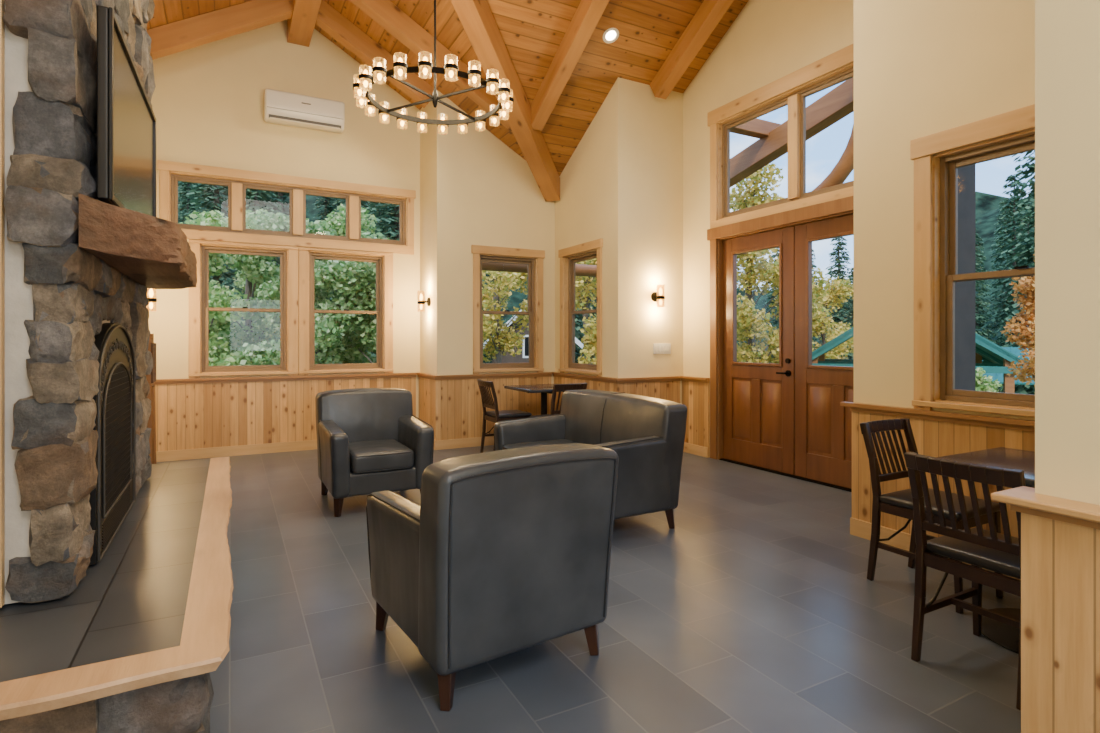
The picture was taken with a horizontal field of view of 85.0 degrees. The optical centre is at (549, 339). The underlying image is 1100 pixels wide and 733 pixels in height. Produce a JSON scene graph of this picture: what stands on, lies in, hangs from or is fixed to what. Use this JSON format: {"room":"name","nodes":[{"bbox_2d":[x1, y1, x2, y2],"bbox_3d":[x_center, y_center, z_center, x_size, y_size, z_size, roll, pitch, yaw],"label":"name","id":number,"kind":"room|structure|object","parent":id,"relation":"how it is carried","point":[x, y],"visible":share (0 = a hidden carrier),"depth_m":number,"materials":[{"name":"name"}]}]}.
{"room":"lodge lounge","nodes":[
{"label":"lodge lounge","id":0,"kind":"room"},
{"bbox_2d":[147,20,419,451],"bbox_3d":[-3.005,-1.290,7.110,2.949,5.180,0.205,0,0,-28],"label":"wall","id":1,"kind":"structure","parent":0,"point":[207,106],"depth_m":6.90,"materials":[{"name":"beige paint"}]},
{"bbox_2d":[156,440,316,461],"bbox_3d":[-2.995,1.245,7.029,2.890,0.110,0.016,0,0,-28],"label":"baseboard","id":2,"kind":"structure","parent":1,"relation":"attached to","point":[187,454],"depth_m":6.73,"materials":[{"name":"beige wood"}]},
{"bbox_2d":[189,239,297,378],"bbox_3d":[-3.483,-0.338,6.861,1.106,1.515,0.195,0,0,-28],"label":"window","id":3,"kind":"structure","parent":1,"relation":"in","point":[199,308],"depth_m":6.83,"materials":[{"name":"brown wood"}]},
{"bbox_2d":[157,160,415,253],"bbox_3d":[-2.996,-1.510,7.127,2.790,0.820,0.184,0,0,-28],"label":"window","id":4,"kind":"structure","parent":1,"relation":"in","point":[236,231],"depth_m":7.04,"materials":[{"name":"brown wood"}]},
{"bbox_2d":[264,89,344,133],"bbox_3d":[-2.861,-2.665,7.011,0.860,0.330,0.210,0,0,-28],"label":"air conditioner","id":5,"kind":"object","parent":1,"relation":"attached to","point":[280,107],"visible":1,"depth_m":6.93,"materials":[{"name":"white plastic"}]},
{"bbox_2d":[298,247,393,375],"bbox_3d":[-2.503,-0.338,7.383,1.106,1.515,0.195,0,0,-28],"label":"window","id":6,"kind":"structure","parent":1,"relation":"in","point":[306,256],"depth_m":7.37,"materials":[{"name":"brown wood"}]},
{"bbox_2d":[417,90,448,439],"bbox_3d":[-1.505,-0.867,7.533,0.205,4.334,0.870,0,0,-28],"label":"wall","id":7,"kind":"structure","parent":0,"point":[434,143],"depth_m":7.25,"materials":[{"name":"beige paint"}]},
{"bbox_2d":[417,294,430,309],"bbox_3d":[-1.550,-0.475,7.356,0.151,0.250,0.109,0,0,-28],"label":"wall sconce","id":8,"kind":"object","parent":7,"relation":"attached to","point":[428,301],"visible":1,"depth_m":7.33,"materials":[{"name":"brown metal"}]},
{"bbox_2d":[147,0,748,175],"bbox_3d":[0.627,-2.679,2.969,5.800,2.521,11.050,0,0,-28],"label":"ceiling","id":9,"kind":"structure","parent":0,"point":[532,32],"depth_m":6.25,"materials":[{"name":"orange wood"}]},
{"bbox_2d":[147,0,292,59],"bbox_3d":[-3.333,-3.267,6.178,1.487,0.981,0.160,0,0,-28],"label":"rafter","id":10,"kind":"object","parent":9,"relation":"attached to","point":[178,36],"visible":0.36,"depth_m":6.08,"materials":[{"name":"brown wood"}]},
{"bbox_2d":[287,0,321,46],"bbox_3d":[-2.080,-3.650,5.410,0.240,0.340,3.775,0,0,-28],"label":"ridge beam","id":11,"kind":"structure","parent":9,"relation":"attached to","point":[300,28],"depth_m":6.58,"materials":[{"name":"brown wood"}]},
{"bbox_2d":[315,0,433,107],"bbox_3d":[-2.033,-3.276,6.872,1.457,0.963,0.160,0,0,-28],"label":"rafter","id":12,"kind":"object","parent":9,"relation":"attached to","point":[330,20],"visible":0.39,"depth_m":6.77,"materials":[{"name":"brown wood"}]},
{"bbox_2d":[350,0,509,128],"bbox_3d":[-1.311,-3.075,6.271,2.157,1.364,0.160,0,0,-28],"label":"rafter","id":13,"kind":"object","parent":9,"relation":"attached to","point":[385,13],"visible":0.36,"depth_m":6.20,"materials":[{"name":"brown wood"}]},
{"bbox_2d":[353,0,513,131],"bbox_3d":[-0.762,-2.678,3.979,1.039,2.279,1.039,0,0,-40],"label":"ring chandelier","id":14,"kind":"object","parent":9,"relation":"hanging from","point":[365,81],"visible":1,"depth_m":3.90,"materials":[{"name":"brown metal"}]},
{"bbox_2d":[450,0,559,201],"bbox_3d":[-0.578,-2.809,5.762,0.200,2.017,4.418,0,0,17],"label":"beam","id":15,"kind":"structure","parent":9,"relation":"attached to","point":[476,17],"depth_m":6.07,"materials":[{"name":"brown wood"}]},
{"bbox_2d":[530,0,608,130],"bbox_3d":[0.344,-3.085,5.773,0.160,1.464,2.330,0,0,-28],"label":"rafter","id":16,"kind":"object","parent":9,"relation":"attached to","point":[588,13],"visible":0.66,"depth_m":6.04,"materials":[{"name":"brown wood"}]},
{"bbox_2d":[603,28,618,43],"bbox_3d":[0.620,-3.098,6.106,0.175,0.092,0.152,0,0,-23],"label":"recessed light","id":17,"kind":"object","parent":9,"relation":"in","point":[610,35],"visible":1,"depth_m":6.11,"materials":[{"name":"white plastic"}]},
{"bbox_2d":[650,0,733,98],"bbox_3d":[1.595,-3.268,6.083,0.160,1.099,1.700,0,0,-28],"label":"rafter","id":18,"kind":"object","parent":9,"relation":"attached to","point":[709,14],"visible":1,"depth_m":6.27,"materials":[{"name":"brown wood"}]},
{"bbox_2d":[432,100,554,440],"bbox_3d":[-0.685,-0.823,7.531,1.651,4.247,0.205,0,0,-28],"label":"wall","id":19,"kind":"structure","parent":0,"point":[495,198],"depth_m":7.39,"materials":[{"name":"beige paint"}]},
{"bbox_2d":[435,436,493,449],"bbox_3d":[-0.669,1.245,7.454,1.565,0.110,0.016,0,0,-28],"label":"baseboard","id":20,"kind":"structure","parent":19,"relation":"attached to","point":[489,440],"depth_m":7.24,"materials":[{"name":"beige wood"}]},
{"bbox_2d":[471,245,544,373],"bbox_3d":[-0.546,-0.370,7.611,1.000,1.580,0.195,0,0,-28],"label":"window","id":21,"kind":"structure","parent":19,"relation":"in","point":[532,258],"depth_m":7.61,"materials":[{"name":"brown wood"}]},
{"bbox_2d":[156,445,1020,732],"bbox_3d":[0.627,1.375,2.969,5.800,0.150,11.050,0,0,-28],"label":"floor","id":22,"kind":"structure","parent":0,"point":[759,611],"depth_m":2.62,"materials":[{"name":"tile"}]},
{"bbox_2d":[0,457,232,732],"bbox_3d":[-2.015,1.105,2.979,0.804,0.420,3.322,0,0,-28],"label":"raised hearth","id":23,"kind":"object","parent":22,"relation":"on","point":[135,647],"visible":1,"depth_m":1.86,"materials":[{"name":"stone"}]},
{"bbox_2d":[4,0,154,604],"bbox_3d":[-2.233,-1.240,2.918,0.364,4.299,2.131,0,0,-28],"label":"stone fireplace","id":24,"kind":"object","parent":23,"relation":"on","point":[79,364],"visible":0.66,"depth_m":2.05,"materials":[{"name":"grey stone"}]},
{"bbox_2d":[0,0,4,607],"bbox_3d":[-1.874,-1.103,1.978,0.110,3.985,0.035,0,0,-28],"label":"trim","id":25,"kind":"structure","parent":24,"relation":"attached to","point":[2,2],"depth_m":2.00,"materials":[{"name":"brown wood"}]},
{"bbox_2d":[102,485,130,548],"bbox_3d":[-2.046,0.820,2.841,0.005,0.100,0.780,0,0,-28],"label":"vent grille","id":26,"kind":"object","parent":24,"relation":"attached to","point":[111,524],"depth_m":2.77,"materials":[{"name":"black metal"}]},
{"bbox_2d":[106,371,130,511],"bbox_3d":[-2.042,0.430,2.844,0.002,0.600,0.740,0,0,-28],"label":"curtain","id":27,"kind":"object","parent":24,"relation":"hanging from","point":[118,383],"depth_m":2.82,"materials":[{"name":"black metal"}]},
{"bbox_2d":[97,5,155,216],"bbox_3d":[-1.906,-0.862,2.724,0.066,0.700,1.240,0,0,-27],"label":"television","id":28,"kind":"object","parent":24,"relation":"attached to","point":[126,119],"visible":0.77,"depth_m":2.40,"materials":[{"name":"black metal"}]},
{"bbox_2d":[79,193,196,288],"bbox_3d":[-1.907,-0.402,2.917,0.275,0.184,1.902,0,0,-28],"label":"mantel shelf","id":29,"kind":"object","parent":24,"relation":"attached to","point":[154,252],"visible":1,"depth_m":2.36,"materials":[{"name":"brown wood"}]},
{"bbox_2d":[315,388,433,516],"bbox_3d":[-1.449,0.862,4.906,0.790,0.881,0.868,0,0,-28],"label":"leather armchair","id":30,"kind":"object","parent":22,"relation":"on","point":[370,440],"visible":0.94,"depth_m":4.71,"materials":[{"name":"leather"}]},
{"bbox_2d":[349,439,413,473],"bbox_3d":[-1.393,0.911,4.802,0.464,0.167,0.615,0,0,-28],"label":"seat cushion","id":31,"kind":"object","parent":30,"relation":"on","point":[366,456],"depth_m":4.58,"materials":[{"name":"leather"}]},
{"bbox_2d":[366,443,618,710],"bbox_3d":[-0.272,0.862,2.568,0.790,0.881,0.868,0,0,-34],"label":"leather armchair","id":32,"kind":"object","parent":22,"relation":"on","point":[504,552],"visible":1,"depth_m":2.21,"materials":[{"name":"black leather"}]},
{"bbox_2d":[477,379,531,452],"bbox_3d":[-0.530,0.877,6.833,0.538,0.849,0.408,0,0,-28],"label":"dining chair","id":33,"kind":"object","parent":22,"relation":"on","point":[495,416],"visible":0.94,"depth_m":6.74,"materials":[{"name":"brown wood"}]},
{"bbox_2d":[504,384,580,414],"bbox_3d":[-0.070,0.925,7.080,0.720,0.750,0.720,0,0,-28],"label":"pedestal table","id":34,"kind":"object","parent":22,"relation":"on","point":[543,389],"visible":0.38,"depth_m":7.04,"materials":[{"name":"brown wood"}]},
{"bbox_2d":[531,383,586,416],"bbox_3d":[0.095,0.877,6.440,0.408,0.849,0.538,0,0,-32],"label":"dining chair","id":35,"kind":"object","parent":22,"relation":"on","point":[576,386],"visible":0.29,"depth_m":6.19,"materials":[{"name":"brown wood"}]},
{"bbox_2d":[494,389,686,528],"bbox_3d":[0.243,0.860,4.583,0.868,0.886,1.460,0,0,-28],"label":"leather loveseat","id":36,"kind":"object","parent":22,"relation":"on","point":[647,434],"visible":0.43,"depth_m":4.20,"materials":[{"name":"grey leather"}]},
{"bbox_2d":[502,439,576,449],"bbox_3d":[0.004,0.911,4.779,0.615,0.167,0.564,0,0,-28],"label":"seat cushion","id":37,"kind":"object","parent":36,"relation":"on","point":[506,443],"depth_m":4.92,"materials":[{"name":"leather"}]},
{"bbox_2d":[860,419,1003,613],"bbox_3d":[1.991,0.877,3.172,0.408,0.849,0.538,0,0,-28],"label":"dining chair","id":38,"kind":"object","parent":22,"relation":"on","point":[897,503],"visible":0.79,"depth_m":3.22,"materials":[{"name":"brown wood"}]},
{"bbox_2d":[904,452,1025,710],"bbox_3d":[1.742,0.877,2.361,0.538,0.849,0.408,0,0,-28],"label":"dining chair","id":39,"kind":"object","parent":22,"relation":"on","point":[979,547],"visible":0.72,"depth_m":2.32,"materials":[{"name":"brown wood"}]},
{"bbox_2d":[936,447,1034,653],"bbox_3d":[2.177,0.925,2.612,0.720,0.750,0.720,0,0,-28],"label":"pedestal table","id":40,"kind":"object","parent":22,"relation":"on","point":[1004,635],"visible":0.33,"depth_m":2.71,"materials":[{"name":"laminate"}]},
{"bbox_2d":[553,77,628,410],"bbox_3d":[0.414,-0.825,7.327,0.205,4.249,1.600,0,0,-28],"label":"wall","id":41,"kind":"structure","parent":0,"point":[593,204],"depth_m":6.82,"materials":[{"name":"beige paint"}]},
{"bbox_2d":[558,238,602,376],"bbox_3d":[0.418,-0.370,7.329,0.195,1.580,1.000,0,0,-28],"label":"window","id":42,"kind":"structure","parent":41,"relation":"in","point":[569,256],"depth_m":7.62,"materials":[{"name":"brown wood"}]},
{"bbox_2d":[614,80,682,403],"bbox_3d":[1.107,-0.825,6.844,0.975,4.249,0.205,0,0,-28],"label":"wall","id":43,"kind":"structure","parent":0,"point":[655,124],"depth_m":6.83,"materials":[{"name":"beige paint"}]},
{"bbox_2d":[651,288,664,304],"bbox_3d":[1.229,-0.495,6.769,0.109,0.250,0.151,0,0,-28],"label":"wall sconce","id":44,"kind":"object","parent":43,"relation":"attached to","point":[655,297],"visible":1,"depth_m":6.75,"materials":[{"name":"brown metal"}]},
{"bbox_2d":[653,343,670,353],"bbox_3d":[1.279,0.098,6.872,0.245,0.116,0.013,0,0,-28],"label":"light switch","id":45,"kind":"object","parent":43,"relation":"attached to","point":[661,348],"visible":1,"depth_m":6.87,"materials":[{"name":"white plastic"}]},
{"bbox_2d":[681,0,853,457],"bbox_3d":[2.277,-1.290,5.787,0.205,5.180,3.170,0,0,-28],"label":"wall","id":46,"kind":"structure","parent":0,"point":[768,41],"depth_m":6.62,"materials":[{"name":"beige paint"}]},
{"bbox_2d":[683,442,707,457],"bbox_3d":[1.639,1.245,6.823,0.016,0.110,0.438,0,0,-28],"label":"baseboard","id":47,"kind":"structure","parent":46,"relation":"attached to","point":[698,450],"depth_m":6.78,"materials":[{"name":"beige wood"}]},
{"bbox_2d":[723,226,794,474],"bbox_3d":[2.093,0.101,6.114,0.102,2.371,0.932,0,0,-28],"label":"door","id":48,"kind":"structure","parent":46,"relation":"in","point":[759,398],"depth_m":6.07,"materials":[{"name":"brown wood"}]},
{"bbox_2d":[707,43,853,228],"bbox_3d":[2.331,-1.855,5.708,0.184,1.310,2.180,0,0,-28],"label":"window","id":49,"kind":"structure","parent":46,"relation":"in","point":[720,214],"depth_m":5.72,"materials":[{"name":"brown wood"}]},
{"bbox_2d":[707,196,853,491],"bbox_3d":[2.329,0.040,5.707,0.190,2.520,2.180,0,0,-28],"label":"trim","id":50,"kind":"structure","parent":46,"relation":"attached to","point":[843,206],"depth_m":6.51,"materials":[{"name":"brown wood"}]},
{"bbox_2d":[795,214,853,488],"bbox_3d":[2.555,0.101,5.295,0.057,2.371,0.932,0,0,-28],"label":"door","id":51,"kind":"structure","parent":46,"relation":"in","point":[823,427],"depth_m":5.49,"materials":[{"name":"brown wood"}]},
{"bbox_2d":[840,0,1034,537],"bbox_3d":[2.486,-0.923,3.302,0.205,4.446,1.833,0,0,-28],"label":"wall","id":52,"kind":"structure","parent":0,"point":[922,68],"depth_m":3.71,"materials":[{"name":"beige paint"}]},
{"bbox_2d":[850,517,1020,579],"bbox_3d":[2.428,1.245,3.250,0.016,0.110,1.750,0,0,-28],"label":"baseboard","id":53,"kind":"structure","parent":52,"relation":"attached to","point":[860,528],"depth_m":3.81,"materials":[{"name":"beige wood"}]},
{"bbox_2d":[910,104,1034,416],"bbox_3d":[2.534,-0.400,3.224,0.195,1.640,1.095,0,0,-28],"label":"window","id":54,"kind":"structure","parent":52,"relation":"in","point":[946,165],"depth_m":3.57,"materials":[{"name":"brown wood"}]},
{"bbox_2d":[955,164,974,390],"bbox_3d":[2.651,-0.893,4.258,0.985,4.506,0.180,0,0,-28],"label":"wall","id":55,"kind":"structure","parent":0,"point":[964,291],"depth_m":4.35,"materials":[{"name":"grey paint"}]},
{"bbox_2d":[991,0,1099,732],"bbox_3d":[2.284,-0.930,-0.092,0.255,4.461,4.088,0,0,-28],"label":"wall","id":56,"kind":"structure","parent":0,"point":[1060,516],"depth_m":1.58,"materials":[{"name":"beige paint"}]},
{"bbox_3d":[-1.834,-1.290,1.623,0.150,5.180,10.990,0,0,-28],"label":"wall","id":57,"kind":"structure","parent":0,"visible":0},
{"bbox_2d":[147,289,156,308],"bbox_3d":[-3.892,-0.405,5.801,0.151,0.250,0.109,0,0,-28],"label":"wall sconce","id":58,"kind":"object","parent":57,"relation":"attached to","point":[151,293],"visible":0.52,"depth_m":5.80,"materials":[{"name":"brown metal"}]},
{"label":"outside","id":59,"kind":"structure","parent":0,"visible":0},
{"bbox_3d":[-2.646,2.400,15.588,170.000,0.200,150.000,0,0,-28],"label":"ground","id":60,"kind":"structure","parent":59,"visible":0},
{"bbox_2d":[178,182,199,223],"bbox_3d":[-20.049,-3.321,33.197,2.854,12.106,2.873,0,0,-6],"label":"conifer tree","id":61,"kind":"object","parent":60,"relation":"on","point":[185,203],"visible":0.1,"depth_m":33.19,"materials":[{"name":"green plant"}]},
{"bbox_2d":[178,181,205,222],"bbox_3d":[-23.490,-5.502,39.110,3.575,16.039,3.572,0,0,-28],"label":"conifer tree","id":62,"kind":"object","parent":60,"relation":"on","point":[203,207],"visible":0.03,"depth_m":39.09,"materials":[{"name":"green plant"}]},
{"bbox_2d":[181,210,252,365],"bbox_3d":[-6.660,-0.070,11.367,2.754,4.746,2.164,0,0,31],"label":"broadleaf tree","id":63,"kind":"object","parent":60,"relation":"on","point":[218,356],"visible":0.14,"depth_m":11.13,"materials":[{"name":"green plant"}]},
{"bbox_2d":[184,183,257,345],"bbox_3d":[-9.065,-2.250,16.214,2.706,9.798,2.688,0,0,-6],"label":"conifer tree","id":64,"kind":"object","parent":60,"relation":"on","point":[216,204],"visible":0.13,"depth_m":16.15,"materials":[{"name":"green plant"}]},
{"bbox_2d":[224,189,250,323],"bbox_3d":[-15.464,-5.008,30.659,3.056,15.022,3.059,0,0,-28],"label":"conifer tree","id":65,"kind":"object","parent":60,"relation":"on","point":[246,189],"visible":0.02,"depth_m":30.21,"materials":[{"name":"green plant"}]},
{"bbox_2d":[209,209,279,364],"bbox_3d":[-6.745,-0.364,13.387,2.701,5.333,2.903,0,0,-28],"label":"broadleaf tree","id":66,"kind":"object","parent":60,"relation":"on","point":[252,275],"visible":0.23,"depth_m":13.08,"materials":[{"name":"green plant"}]},
{"bbox_2d":[224,189,282,338],"bbox_3d":[-9.695,-2.995,19.824,2.674,11.402,2.692,0,0,-6],"label":"conifer tree","id":67,"kind":"object","parent":60,"relation":"on","point":[256,202],"visible":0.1,"depth_m":19.79,"materials":[{"name":"green plant"}]},
{"bbox_2d":[227,191,283,316],"bbox_3d":[-13.190,-5.672,27.020,3.382,16.388,3.379,0,0,-28],"label":"conifer tree","id":68,"kind":"object","parent":60,"relation":"on","point":[272,191],"visible":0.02,"depth_m":27.11,"materials":[{"name":"green plant"}]},
{"bbox_2d":[253,191,308,339],"bbox_3d":[-10.658,-4.531,23.695,3.053,14.042,3.056,0,0,-28],"label":"conifer tree","id":69,"kind":"object","parent":60,"relation":"on","point":[282,196],"visible":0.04,"depth_m":23.60,"materials":[{"name":"green plant"}]},
{"bbox_2d":[233,212,375,364],"bbox_3d":[-4.746,-0.061,11.515,2.154,4.728,2.317,0,0,30],"label":"broadleaf tree","id":70,"kind":"object","parent":60,"relation":"on","point":[330,329],"visible":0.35,"depth_m":11.32,"materials":[{"name":"green plant"}]},
{"bbox_2d":[313,196,336,352],"bbox_3d":[-12.354,-3.692,33.018,3.007,12.317,3.005,0,0,-28],"label":"conifer tree","id":71,"kind":"object","parent":60,"relation":"on","point":[327,209],"visible":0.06,"depth_m":32.97,"materials":[{"name":"green plant"}]},
{"bbox_2d":[324,198,343,297],"bbox_3d":[-13.694,-5.946,38.496,3.273,16.952,3.270,0,0,-28],"label":"conifer tree","id":72,"kind":"object","parent":60,"relation":"on","point":[336,210],"visible":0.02,"depth_m":38.39,"materials":[{"name":"green plant"}]},
{"bbox_2d":[314,204,376,363],"bbox_3d":[-4.527,-0.348,13.362,2.765,5.302,2.139,0,0,21],"label":"broadleaf tree","id":73,"kind":"object","parent":60,"relation":"on","point":[334,221],"visible":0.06,"depth_m":13.13,"materials":[{"name":"green plant"}]},
{"bbox_2d":[321,231,389,362],"bbox_3d":[-3.329,0.108,11.717,2.424,4.388,2.211,0,0,39],"label":"broadleaf tree","id":74,"kind":"object","parent":60,"relation":"on","point":[348,279],"visible":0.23,"depth_m":11.53,"materials":[{"name":"green plant"}]},
{"bbox_2d":[330,198,381,353],"bbox_3d":[-6.884,-3.550,21.570,2.901,12.598,2.881,0,0,-6],"label":"conifer tree","id":75,"kind":"object","parent":60,"relation":"on","point":[363,205],"visible":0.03,"depth_m":21.51,"materials":[{"name":"green plant"}]},
{"bbox_2d":[366,202,391,237],"bbox_3d":[-7.207,-2.655,25.668,2.763,10.670,2.744,0,0,-6],"label":"conifer tree","id":76,"kind":"object","parent":60,"relation":"on","point":[384,209],"visible":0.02,"depth_m":25.61,"materials":[{"name":"green plant"}]},
{"bbox_2d":[364,201,398,358],"bbox_3d":[-4.524,-3.979,17.800,3.090,12.908,3.093,0,0,-28],"label":"conifer tree","id":77,"kind":"object","parent":60,"relation":"on","point":[394,221],"visible":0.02,"depth_m":17.47,"materials":[{"name":"green plant"}]},
{"bbox_2d":[482,270,493,362],"bbox_3d":[-3.984,-4.447,31.632,3.357,14.530,3.334,0,0,-6],"label":"conifer tree","id":78,"kind":"object","parent":60,"relation":"on","point":[482,270],"visible":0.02,"depth_m":31.73,"materials":[{"name":"green plant"}]},
{"bbox_2d":[482,270,528,362],"bbox_3d":[-1.408,-0.565,15.832,2.691,5.735,2.648,0,0,23],"label":"broadleaf tree","id":79,"kind":"object","parent":60,"relation":"on","point":[502,342],"visible":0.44,"depth_m":15.87,"materials":[{"name":"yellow plant"}]},
{"bbox_2d":[483,310,582,362],"bbox_3d":[-0.666,0.390,25.089,4.006,3.820,4.225,0,0,0],"label":"cabin","id":80,"kind":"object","parent":60,"relation":"on","point":[523,357],"visible":0.18,"depth_m":23.40,"materials":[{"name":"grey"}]},
{"bbox_2d":[575,278,596,363],"bbox_3d":[0.810,-5.945,29.122,3.450,16.948,3.448,0,0,-28],"label":"conifer tree","id":81,"kind":"object","parent":60,"relation":"on","point":[578,335],"visible":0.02,"depth_m":28.96,"materials":[{"name":"green plant"}]},
{"bbox_2d":[575,279,596,362],"bbox_3d":[2.410,-4.088,36.977,3.342,13.757,3.320,0,0,-6],"label":"conifer tree","id":82,"kind":"object","parent":60,"relation":"on","point":[593,306],"visible":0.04,"depth_m":36.58,"materials":[{"name":"green plant"}]},
{"bbox_2d":[576,258,596,363],"bbox_3d":[1.061,-0.411,14.976,2.656,5.428,3.170,0,0,-45],"label":"broadleaf tree","id":83,"kind":"object","parent":60,"relation":"on","point":[584,284],"visible":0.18,"depth_m":14.62,"materials":[{"name":"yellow plant"}]},
{"bbox_2d":[482,253,746,277],"bbox_3d":[0.274,0.510,8.306,3.500,3.580,3.400,0,0,-28],"label":"porch","id":84,"kind":"object","parent":60,"relation":"on","point":[581,269],"visible":0.12,"depth_m":9.51,"materials":[{"name":"brown wood"}]},
{"bbox_2d":[737,269,745,345],"bbox_3d":[10.869,-1.753,36.209,2.352,8.692,2.587,0,0,-41],"label":"conifer tree","id":85,"kind":"object","parent":60,"relation":"on","point":[738,288],"visible":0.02,"depth_m":36.09,"materials":[{"name":"green plant"}]},
{"bbox_2d":[764,247,778,362],"bbox_3d":[15.171,-2.292,39.556,3.049,9.848,2.772,0,0,-41],"label":"conifer tree","id":86,"kind":"object","parent":60,"relation":"on","point":[777,254],"visible":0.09,"depth_m":39.71,"materials":[{"name":"green plant"}]},
{"bbox_2d":[771,287,778,359],"bbox_3d":[13.218,-1.256,33.127,2.478,7.626,2.253,0,0,-41],"label":"conifer tree","id":87,"kind":"object","parent":60,"relation":"on","point":[777,287],"visible":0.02,"depth_m":33.50,"materials":[{"name":"green plant"}]},
{"bbox_2d":[730,163,829,363],"bbox_3d":[4.603,-0.831,13.363,2.901,6.268,2.936,0,0,31],"label":"broadleaf tree","id":88,"kind":"object","parent":60,"relation":"on","point":[748,325],"visible":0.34,"depth_m":13.08,"materials":[{"name":"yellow plant"}]},
{"bbox_2d":[774,276,853,358],"bbox_3d":[10.818,-0.119,24.063,3.548,4.844,3.000,0,0,3],"label":"broadleaf tree","id":89,"kind":"object","parent":60,"relation":"on","point":[819,325],"visible":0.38,"depth_m":23.62,"materials":[{"name":"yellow plant"}]},
{"bbox_2d":[812,249,825,348],"bbox_3d":[18.127,-1.892,41.840,2.539,8.990,2.308,0,0,-41],"label":"conifer tree","id":90,"kind":"object","parent":60,"relation":"on","point":[813,266],"visible":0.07,"depth_m":41.81,"materials":[{"name":"green plant"}]},
{"bbox_2d":[816,237,853,358],"bbox_3d":[16.601,-1.806,34.515,2.778,8.806,2.944,0,0,43],"label":"conifer tree","id":91,"kind":"object","parent":60,"relation":"on","point":[838,316],"visible":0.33,"depth_m":34.30,"materials":[{"name":"green plant"}]},
{"bbox_2d":[841,268,853,358],"bbox_3d":[19.820,-1.105,39.223,2.573,7.303,2.339,0,0,-41],"label":"conifer tree","id":92,"kind":"object","parent":60,"relation":"on","point":[851,272],"visible":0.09,"depth_m":39.18,"materials":[{"name":"green plant"}]},
{"bbox_2d":[812,327,1027,392],"bbox_3d":[9.043,0.636,15.500,4.805,3.327,4.076,0,0,27],"label":"pavilion","id":93,"kind":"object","parent":60,"relation":"on","point":[996,359],"visible":0.27,"depth_m":14.23,"materials":[{"name":"teal metal"}]},
{"bbox_2d":[975,219,984,332],"bbox_3d":[18.361,-3.262,27.270,2.960,11.978,2.941,0,0,-6],"label":"conifer tree","id":94,"kind":"object","parent":60,"relation":"on","point":[976,292],"visible":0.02,"depth_m":26.68,"materials":[{"name":"green plant"}]},
{"bbox_2d":[975,220,992,339],"bbox_3d":[16.319,-1.456,23.562,2.292,8.054,2.164,0,0,43],"label":"conifer tree","id":95,"kind":"object","parent":60,"relation":"on","point":[978,317],"visible":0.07,"depth_m":23.28,"materials":[{"name":"green plant"}]},
{"bbox_2d":[975,237,996,343],"bbox_3d":[23.358,-1.533,32.800,2.361,8.219,2.147,0,0,-41],"label":"conifer tree","id":96,"kind":"object","parent":60,"relation":"on","point":[979,305],"visible":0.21,"depth_m":32.67,"materials":[{"name":"green plant"}]},
{"bbox_2d":[975,367,1002,391],"bbox_3d":[6.322,1.349,9.028,1.094,1.950,1.164,0,0,-21],"label":"bush","id":97,"kind":"object","parent":60,"relation":"on","point":[985,384],"visible":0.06,"depth_m":9.01,"materials":[{"name":"green plant"}]},
{"bbox_2d":[984,201,1012,345],"bbox_3d":[26.189,-2.689,34.452,2.826,10.744,2.845,0,0,-6],"label":"conifer tree","id":98,"kind":"object","parent":60,"relation":"on","point":[995,326],"visible":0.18,"depth_m":34.59,"materials":[{"name":"green plant"}]},
{"bbox_2d":[981,174,1034,392],"bbox_3d":[18.836,-2.061,24.371,2.440,9.352,2.586,0,0,43],"label":"conifer tree","id":99,"kind":"object","parent":60,"relation":"on","point":[1011,205],"visible":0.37,"depth_m":24.31,"materials":[{"name":"green plant"}]},
{"bbox_2d":[982,346,1034,384],"bbox_3d":[14.555,1.251,18.500,2.570,2.098,3.029,0,0,42],"label":"pavilion","id":100,"kind":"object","parent":60,"relation":"on","point":[1014,350],"visible":0.09,"depth_m":18.00,"materials":[{"name":"teal metal"}]},
{"bbox_2d":[995,150,1034,394],"bbox_3d":[17.333,-4.190,21.116,3.329,13.977,3.307,0,0,-6],"label":"conifer tree","id":101,"kind":"object","parent":60,"relation":"on","point":[1030,388],"visible":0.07,"depth_m":21.50,"materials":[{"name":"green plant"}]},
{"bbox_2d":[995,202,1034,390],"bbox_3d":[21.677,-1.845,27.236,2.727,8.888,2.890,0,0,43],"label":"conifer tree","id":102,"kind":"object","parent":60,"relation":"on","point":[1028,223],"visible":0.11,"depth_m":27.18,"materials":[{"name":"green plant"}]},
{"bbox_2d":[1000,254,1034,386],"bbox_3d":[7.785,0.411,9.288,1.513,3.783,1.189,0,0,6],"label":"broadleaf tree","id":103,"kind":"object","parent":60,"relation":"on","point":[1026,328],"visible":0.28,"depth_m":9.28,"materials":[{"name":"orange plant"}]},
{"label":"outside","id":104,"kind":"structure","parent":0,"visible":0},
{"bbox_3d":[3.502,1.480,6.344,2.450,0.240,6.100,0,0,-28],"label":"porch deck","id":105,"kind":"object","parent":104,"visible":0},
{"bbox_2d":[730,77,853,190],"bbox_3d":[3.346,-1.030,6.318,2.050,4.780,6.662,0,0,-28],"label":"timber beams","id":106,"kind":"structure","parent":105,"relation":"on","point":[838,103],"depth_m":7.78,"materials":[{"name":"brown wood"}]},
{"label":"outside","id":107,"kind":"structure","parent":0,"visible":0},
{"bbox_2d":[178,181,1034,362],"bbox_3d":[11.669,-9.994,43.765,153.002,24.987,67.811,0,0,15],"label":"hills","id":108,"kind":"structure","parent":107,"point":[986,205],"depth_m":56.85,"materials":[{"name":"green plant"}]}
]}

